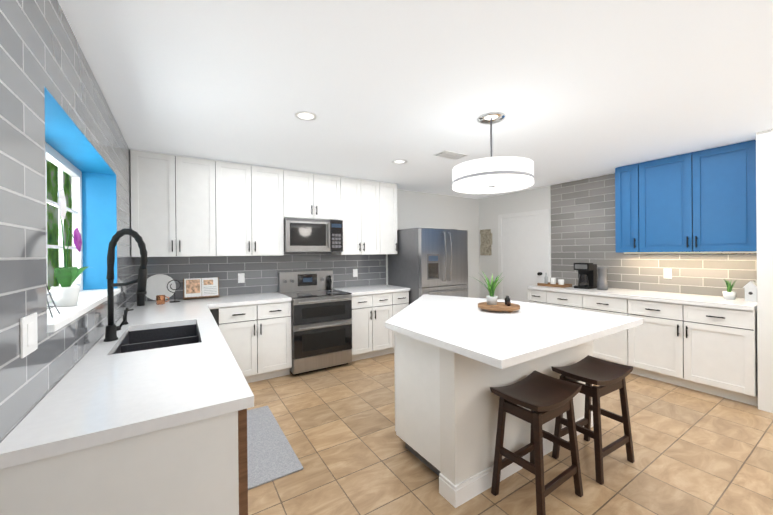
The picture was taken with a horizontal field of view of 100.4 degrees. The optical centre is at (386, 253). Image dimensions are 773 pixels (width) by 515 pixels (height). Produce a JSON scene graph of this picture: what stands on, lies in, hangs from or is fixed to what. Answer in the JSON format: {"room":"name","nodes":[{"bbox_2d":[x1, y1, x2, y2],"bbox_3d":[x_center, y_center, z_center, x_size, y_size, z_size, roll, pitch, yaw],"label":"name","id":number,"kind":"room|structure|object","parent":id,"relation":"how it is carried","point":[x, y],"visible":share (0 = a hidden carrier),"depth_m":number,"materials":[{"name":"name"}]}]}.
{"room":"kitchen","nodes":[
{"label":"kitchen","id":0,"kind":"room"},
{"bbox_2d":[0,0,134,442],"bbox_3d":[-1.037,0.194,0.614,0.245,2.500,6.650,-1,0,-32],"label":"wall","id":1,"kind":"structure","parent":0,"point":[40,48],"depth_m":1.12,"materials":[{"name":"grey tile"}]},
{"bbox_2d":[20,312,37,357],"bbox_3d":[-1.163,0.262,1.050,0.008,0.125,0.120,-1,0,-32],"label":"light switch","id":2,"kind":"object","parent":1,"relation":"attached to","point":[28,336],"visible":1,"depth_m":1.03,"materials":[{"name":"white plastic"}]},
{"bbox_2d":[44,86,116,301],"bbox_3d":[-1.793,-0.161,1.794,0.244,0.920,1.570,-1,0,-32],"label":"window","id":3,"kind":"structure","parent":1,"relation":"in","point":[66,138],"depth_m":2.36,"materials":[{"name":"blue paint"}]},
{"bbox_2d":[47,288,120,332],"bbox_3d":[-1.761,0.283,1.813,0.220,0.030,1.562,-1,0,-32],"label":"window sill","id":4,"kind":"structure","parent":1,"relation":"attached to","point":[88,300],"depth_m":1.58,"materials":[{"name":"white stone"}]},
{"bbox_2d":[47,286,59,316],"bbox_3d":[-1.462,0.116,1.358,0.100,0.301,0.100,-1,0,-32],"label":"tower","id":5,"kind":"object","parent":4,"relation":"on","point":[48,306],"visible":0.23,"depth_m":1.39,"materials":[{"name":"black metal"}]},
{"bbox_2d":[51,188,95,306],"bbox_3d":[-1.585,-0.021,1.604,0.157,0.574,0.366,-1,0,-32],"label":"orchid","id":6,"kind":"object","parent":4,"relation":"on","point":[65,293],"visible":1,"depth_m":1.62,"materials":[{"name":"white plant"}]},
{"bbox_2d":[112,333,127,352],"bbox_3d":[-1.643,0.652,1.976,0.012,0.190,0.824,-1,0,-32],"label":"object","id":7,"kind":"structure","parent":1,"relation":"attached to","point":[123,340],"depth_m":2.02,"materials":[{"name":"white stone"}]},
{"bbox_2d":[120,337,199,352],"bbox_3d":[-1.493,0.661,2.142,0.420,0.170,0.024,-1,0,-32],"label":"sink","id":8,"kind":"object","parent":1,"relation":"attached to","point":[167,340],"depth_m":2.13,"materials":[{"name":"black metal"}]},
{"bbox_2d":[135,189,478,302],"bbox_3d":[-0.431,0.181,5.061,6.045,2.500,0.200,-1,0,-32],"label":"wall","id":9,"kind":"structure","parent":0,"point":[416,209],"depth_m":4.76,"materials":[{"name":"grey tile"}]},
{"bbox_2d":[130,149,221,256],"bbox_3d":[-2.287,-0.508,3.554,0.808,1.076,0.346,-1,0,-32],"label":"upper cabinet","id":10,"kind":"object","parent":9,"relation":"attached to","point":[183,206],"depth_m":3.39,"materials":[{"name":"white wood"}]},
{"bbox_2d":[238,273,244,282],"bbox_3d":[-1.825,0.305,4.049,0.075,0.120,0.008,-1,0,-32],"label":"electrical outlet","id":11,"kind":"object","parent":9,"relation":"attached to","point":[241,277],"visible":1,"depth_m":4.05,"materials":[{"name":"white plastic"}]},
{"bbox_2d":[222,161,289,255],"bbox_3d":[-1.682,-0.514,3.939,0.870,1.076,0.346,-1,0,-32],"label":"upper cabinet","id":12,"kind":"object","parent":9,"relation":"attached to","point":[255,199],"depth_m":3.81,"materials":[{"name":"white wood"}]},
{"bbox_2d":[290,170,341,219],"bbox_3d":[-1.043,-0.758,4.346,0.779,0.601,0.346,-1,0,-32],"label":"upper cabinet","id":13,"kind":"object","parent":9,"relation":"attached to","point":[312,195],"depth_m":4.21,"materials":[{"name":"white wood"}]},
{"bbox_2d":[284,217,342,251],"bbox_3d":[-1.010,-0.238,4.303,0.756,0.420,0.450,-1,0,-32],"label":"over-the-range microwave","id":14,"kind":"object","parent":13,"relation":"attached to","point":[311,235],"visible":0.98,"depth_m":4.12,"materials":[{"name":"silver metal"}]},
{"bbox_2d":[353,269,357,276],"bbox_3d":[-0.475,0.291,4.908,0.075,0.120,0.008,-1,0,-32],"label":"electrical outlet","id":15,"kind":"object","parent":9,"relation":"attached to","point":[355,272],"visible":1,"depth_m":4.91,"materials":[{"name":"white plastic"}]},
{"bbox_2d":[331,177,396,254],"bbox_3d":[-0.349,-0.528,4.788,0.996,1.076,0.346,-1,0,-32],"label":"upper cabinet","id":16,"kind":"object","parent":9,"relation":"attached to","point":[369,208],"depth_m":4.65,"materials":[{"name":"white wood"}]},
{"bbox_2d":[58,0,772,198],"bbox_3d":[1.397,-1.130,2.170,6.045,0.100,7.050,-1,0,-32],"label":"ceiling","id":17,"kind":"structure","parent":0,"point":[572,90],"depth_m":1.98,"materials":[{"name":"paint"}]},
{"bbox_2d":[294,111,316,120],"bbox_3d":[-0.622,-1.059,2.478,0.170,0.006,0.170,-1,0,-32],"label":"recessed light","id":18,"kind":"object","parent":17,"relation":"in","point":[305,116],"visible":1,"depth_m":2.48,"materials":[{"name":"white plastic"}]},
{"bbox_2d":[392,160,406,163],"bbox_3d":[0.151,-1.068,3.741,0.170,0.006,0.170,-1,0,-32],"label":"recessed light","id":19,"kind":"object","parent":17,"relation":"in","point":[399,161],"visible":1,"depth_m":3.73,"materials":[{"name":"white plastic"}]},
{"bbox_2d":[433,150,468,159],"bbox_3d":[0.698,-1.067,3.497,0.340,0.014,0.200,-1,0,-32],"label":"ceiling vent","id":20,"kind":"object","parent":17,"relation":"in","point":[448,154],"visible":0.98,"depth_m":3.47,"materials":[{"name":"white metal"}]},
{"bbox_2d":[452,112,533,193],"bbox_3d":[0.830,-0.795,2.548,0.613,0.557,0.613,-1,0,-32],"label":"pendant lamp","id":21,"kind":"object","parent":17,"relation":"hanging from","point":[491,174],"visible":1,"depth_m":2.36,"materials":[{"name":"white fabric"}]},
{"bbox_2d":[247,353,772,514],"bbox_3d":[1.420,1.470,2.175,6.045,0.100,7.050,-1,0,-32],"label":"floor","id":22,"kind":"structure","parent":0,"point":[696,452],"depth_m":2.22,"materials":[{"name":"tile"}]},
{"bbox_2d":[0,409,247,514],"bbox_3d":[-0.944,0.997,1.289,0.616,0.890,0.692,-1,0,-32],"label":"base cabinet","id":23,"kind":"object","parent":22,"relation":"on","point":[201,468],"depth_m":1.01,"materials":[{"name":"white wood"}]},
{"bbox_2d":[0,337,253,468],"bbox_3d":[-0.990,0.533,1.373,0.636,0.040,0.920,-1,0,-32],"label":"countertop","id":24,"kind":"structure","parent":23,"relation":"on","point":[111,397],"depth_m":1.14,"materials":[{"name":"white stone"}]},
{"bbox_2d":[104,228,147,341],"bbox_3d":[-1.548,0.182,1.914,0.226,0.667,0.222,-1,0,-32],"label":"faucet","id":25,"kind":"object","parent":24,"relation":"on","point":[111,328],"visible":1,"depth_m":1.91,"materials":[{"name":"black metal"}]},
{"bbox_2d":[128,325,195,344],"bbox_3d":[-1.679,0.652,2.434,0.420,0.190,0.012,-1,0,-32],"label":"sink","id":26,"kind":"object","parent":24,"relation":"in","point":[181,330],"depth_m":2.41,"materials":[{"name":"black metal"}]},
{"bbox_2d":[212,301,291,382],"bbox_3d":[-1.648,0.999,3.789,0.882,0.890,0.626,-1,0,-32],"label":"base cabinet","id":27,"kind":"object","parent":22,"relation":"on","point":[260,337],"depth_m":3.58,"materials":[{"name":"white wood"}]},
{"bbox_2d":[116,298,215,332],"bbox_3d":[-2.055,0.539,3.045,0.636,0.040,1.446,-1,0,-32],"label":"countertop","id":28,"kind":"structure","parent":27,"relation":"on","point":[151,315],"depth_m":2.70,"materials":[{"name":"white stone"}]},
{"bbox_2d":[123,309,133,324],"bbox_3d":[-1.910,0.463,2.376,0.071,0.110,0.040,-1,0,-32],"label":"soap pump","id":29,"kind":"object","parent":28,"relation":"on","point":[126,323],"visible":0.5,"depth_m":2.36,"materials":[{"name":"black metal"}]},
{"bbox_2d":[137,295,144,305],"bbox_3d":[-2.475,0.408,3.249,0.074,0.226,0.067,-1,0,-32],"label":"faucet spray head","id":30,"kind":"object","parent":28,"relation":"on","point":[140,300],"visible":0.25,"depth_m":3.22},
{"bbox_2d":[146,274,175,299],"bbox_3d":[-2.497,0.370,3.546,0.300,0.296,0.076,-1,0,-32],"label":"round cutting board","id":31,"kind":"object","parent":28,"relation":"on","point":[156,284],"visible":0.79,"depth_m":3.53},
{"bbox_2d":[156,295,168,304],"bbox_3d":[-2.324,0.475,3.345,0.114,0.090,0.080,-1,0,-32],"label":"copper mug","id":32,"kind":"object","parent":28,"relation":"on","point":[160,299],"visible":1,"depth_m":3.31,"materials":[{"name":"brown metal"}]},
{"bbox_2d":[167,280,180,302],"bbox_3d":[-2.298,0.400,3.480,0.128,0.238,0.100,-1,0,-32],"label":"decorative sculpture","id":33,"kind":"object","parent":28,"relation":"on","point":[173,289],"visible":1,"depth_m":3.47,"materials":[{"name":"black metal"}]},
{"bbox_2d":[183,277,219,299],"bbox_3d":[-2.150,0.401,3.746,0.360,0.234,0.133,-1,0,-32],"label":"cookbook","id":34,"kind":"object","parent":28,"relation":"on","point":[196,288],"visible":1,"depth_m":3.74,"materials":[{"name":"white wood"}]},
{"bbox_2d":[204,293,291,308],"bbox_3d":[-1.638,0.534,3.785,0.862,0.040,0.646,-1,0,-32],"label":"countertop","id":35,"kind":"structure","parent":27,"relation":"on","point":[262,298],"depth_m":3.62,"materials":[{"name":"white stone"}]},
{"bbox_2d":[247,405,303,489],"bbox_3d":[-1.038,1.435,2.465,0.480,0.012,1.060,-1,0,-32],"label":"rug","id":36,"kind":"object","parent":22,"relation":"on","point":[271,455],"visible":0.5,"depth_m":2.33,"materials":[{"name":"grey fabric"}]},
{"bbox_2d":[278,270,351,375],"bbox_3d":[-0.921,0.839,4.178,0.752,1.195,0.747,-1,0,-32],"label":"range oven","id":37,"kind":"object","parent":22,"relation":"on","point":[321,321],"visible":1,"depth_m":3.96,"materials":[{"name":"silver metal"}]},
{"bbox_2d":[351,293,408,360],"bbox_3d":[-0.233,0.985,4.690,0.942,0.890,0.626,-1,0,-32],"label":"base cabinet","id":38,"kind":"object","parent":22,"relation":"on","point":[370,312],"depth_m":4.37,"materials":[{"name":"white wood"}]},
{"bbox_2d":[336,285,409,296],"bbox_3d":[-0.227,0.520,4.684,0.952,0.040,0.646,-1,0,-32],"label":"countertop","id":39,"kind":"structure","parent":38,"relation":"on","point":[359,291],"depth_m":4.54,"materials":[{"name":"white stone"}]},
{"bbox_2d":[388,228,467,304],"bbox_3d":[0.663,0.521,5.047,0.910,1.800,0.937,-1,0,-32],"label":"refrigerator","id":40,"kind":"object","parent":22,"relation":"on","point":[428,261],"visible":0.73,"depth_m":4.70,"materials":[{"name":"silver metal"}]},
{"bbox_2d":[393,330,592,507],"bbox_3d":[0.606,0.981,2.947,1.598,0.890,1.682,-1,0,-32],"label":"kitchen island","id":41,"kind":"object","parent":22,"relation":"on","point":[456,358],"depth_m":2.00,"materials":[{"name":"white wood"}]},
{"bbox_2d":[385,294,642,369],"bbox_3d":[0.680,0.514,2.833,1.670,0.042,2.090,-1,0,-32],"label":"island countertop","id":42,"kind":"structure","parent":41,"relation":"on","point":[501,339],"depth_m":2.18,"materials":[{"name":"white stone"}]},
{"bbox_2d":[478,302,519,311],"bbox_3d":[0.980,0.468,2.817,0.350,0.045,0.350,-1,0,-32],"label":"tray","id":43,"kind":"object","parent":42,"relation":"on","point":[500,306],"visible":0.96,"depth_m":2.72,"materials":[{"name":"brown wood"}]},
{"bbox_2d":[469,271,502,304],"bbox_3d":[0.890,0.297,2.854,0.320,0.295,0.344,-1,0,-32],"label":"potted plant","id":44,"kind":"object","parent":43,"relation":"on","point":[491,298],"visible":1,"depth_m":2.81,"materials":[{"name":"green plant"}]},
{"bbox_2d":[505,296,510,305],"bbox_3d":[1.054,0.406,2.792,0.090,0.075,0.089,-1,0,-32],"label":"candle","id":45,"kind":"object","parent":43,"relation":"on","point":[507,301],"visible":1,"depth_m":2.80,"materials":[{"name":"black glass"}]},
{"bbox_2d":[527,289,538,303],"bbox_3d":[2.463,0.961,4.830,0.616,0.890,0.370,-1,0,-32],"label":"base cabinet","id":46,"kind":"object","parent":22,"relation":"on","point":[532,294],"depth_m":4.74,"materials":[{"name":"wood"}]},
{"bbox_2d":[490,371,582,514],"bbox_3d":[0.889,1.104,1.909,0.477,0.642,0.335,-1,0,-32],"label":"stool","id":47,"kind":"object","parent":22,"relation":"on","point":[543,398],"visible":1,"depth_m":1.88,"materials":[{"name":"brown wood"}]},
{"bbox_2d":[539,289,574,308],"bbox_3d":[2.658,0.960,4.524,0.616,0.890,0.604,-1,0,-32],"label":"base cabinet","id":48,"kind":"object","parent":22,"relation":"on","point":[566,300],"depth_m":4.43,"materials":[{"name":"wood"}]},
{"bbox_2d":[551,355,634,484],"bbox_3d":[1.423,1.099,2.225,0.480,0.642,0.339,-1,0,-32],"label":"stool","id":49,"kind":"object","parent":22,"relation":"on","point":[607,377],"visible":1,"depth_m":2.19,"materials":[{"name":"brown wood"}]},
{"bbox_2d":[575,293,618,363],"bbox_3d":[2.921,0.958,4.111,0.616,0.890,0.624,-1,0,-32],"label":"base cabinet","id":50,"kind":"object","parent":22,"relation":"on","point":[606,348],"depth_m":3.95,"materials":[{"name":"wood"}]},
{"bbox_2d":[619,297,757,405],"bbox_3d":[3.302,0.956,3.513,0.616,0.890,1.042,-1,0,-32],"label":"base cabinet","id":51,"kind":"object","parent":22,"relation":"on","point":[705,344],"depth_m":3.25,"materials":[{"name":"wood"}]},
{"bbox_2d":[527,285,756,312],"bbox_3d":[2.965,0.493,4.016,0.636,0.040,2.250,-1,0,-32],"label":"countertop","id":52,"kind":"structure","parent":51,"relation":"on","point":[636,295],"depth_m":3.58,"materials":[{"name":"white stone"}]},
{"bbox_2d":[537,273,571,287],"bbox_3d":[2.470,0.381,4.739,0.220,0.189,0.400,-1,0,-32],"label":"tray","id":53,"kind":"object","parent":52,"relation":"on","point":[560,283],"visible":1,"depth_m":4.71,"materials":[{"name":"brown wood"}]},
{"bbox_2d":[574,263,596,288],"bbox_3d":[2.745,0.298,4.451,0.225,0.350,0.200,-1,0,-32],"label":"coffee maker","id":54,"kind":"object","parent":52,"relation":"on","point":[587,275],"visible":1,"depth_m":4.39,"materials":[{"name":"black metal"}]},
{"bbox_2d":[597,267,607,289],"bbox_3d":[2.845,0.323,4.242,0.120,0.300,0.120,-1,0,-32],"label":"coffee grinder","id":55,"kind":"object","parent":52,"relation":"on","point":[602,283],"visible":1,"depth_m":4.20,"materials":[{"name":"silver metal"}]},
{"bbox_2d":[722,279,735,299],"bbox_3d":[3.513,0.356,3.300,0.126,0.226,0.124,-1,0,-32],"label":"succulent pot","id":56,"kind":"object","parent":52,"relation":"on","point":[728,294],"visible":1,"depth_m":3.29,"materials":[{"name":"white ceramic"}]},
{"bbox_2d":[743,281,756,301],"bbox_3d":[3.628,0.368,3.200,0.110,0.200,0.109,-1,0,-32],"label":"birdhouse","id":57,"kind":"object","parent":52,"relation":"on","point":[750,287],"visible":0.79,"depth_m":3.17,"materials":[{"name":"white wood"}]},
{"bbox_2d":[479,173,756,298],"bbox_3d":[3.705,0.147,3.635,0.200,2.500,6.650,-1,0,-32],"label":"wall","id":58,"kind":"structure","parent":0,"point":[581,220],"depth_m":4.55,"materials":[{"name":"grey tile"}]},
{"bbox_2d":[480,229,491,254],"bbox_3d":[1.919,-0.222,6.215,0.030,0.500,0.280,-1,0,-32],"label":"art panel","id":59,"kind":"object","parent":58,"relation":"attached to","point":[486,241],"visible":0.94,"depth_m":6.20,"materials":[{"name":"stone"}]},
{"bbox_2d":[498,209,549,301],"bbox_3d":[2.316,0.343,5.547,0.088,2.125,0.980,-1,0,-32],"label":"door","id":60,"kind":"structure","parent":58,"relation":"attached to","point":[523,251],"depth_m":5.56,"materials":[{"name":"white wood"}]},
{"bbox_2d":[664,269,671,278],"bbox_3d":[3.409,0.239,3.905,0.008,0.120,0.075,-1,0,-32],"label":"electrical outlet","id":61,"kind":"object","parent":58,"relation":"attached to","point":[667,273],"visible":1,"depth_m":3.90,"materials":[{"name":"white plastic"}]},
{"bbox_2d":[615,139,756,252],"bbox_3d":[3.344,-0.552,3.645,0.378,1.088,1.210,-1,0,-32],"label":"upper cabinet","id":62,"kind":"object","parent":58,"relation":"attached to","point":[702,201],"visible":0.94,"depth_m":3.47,"materials":[{"name":"blue wood"}]},
{"bbox_2d":[756,129,772,412],"bbox_3d":[3.658,0.150,2.950,0.610,2.498,0.265,-1,0,-32],"label":"wall","id":63,"kind":"structure","parent":0,"point":[764,173],"depth_m":2.86,"materials":[{"name":"paint"}]},
{"label":"outside","id":64,"kind":"structure","parent":0,"visible":0},
{"bbox_2d":[47,160,72,301],"bbox_3d":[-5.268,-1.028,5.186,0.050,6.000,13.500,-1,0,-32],"label":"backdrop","id":65,"kind":"structure","parent":64,"point":[52,171],"depth_m":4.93,"materials":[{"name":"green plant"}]}
]}

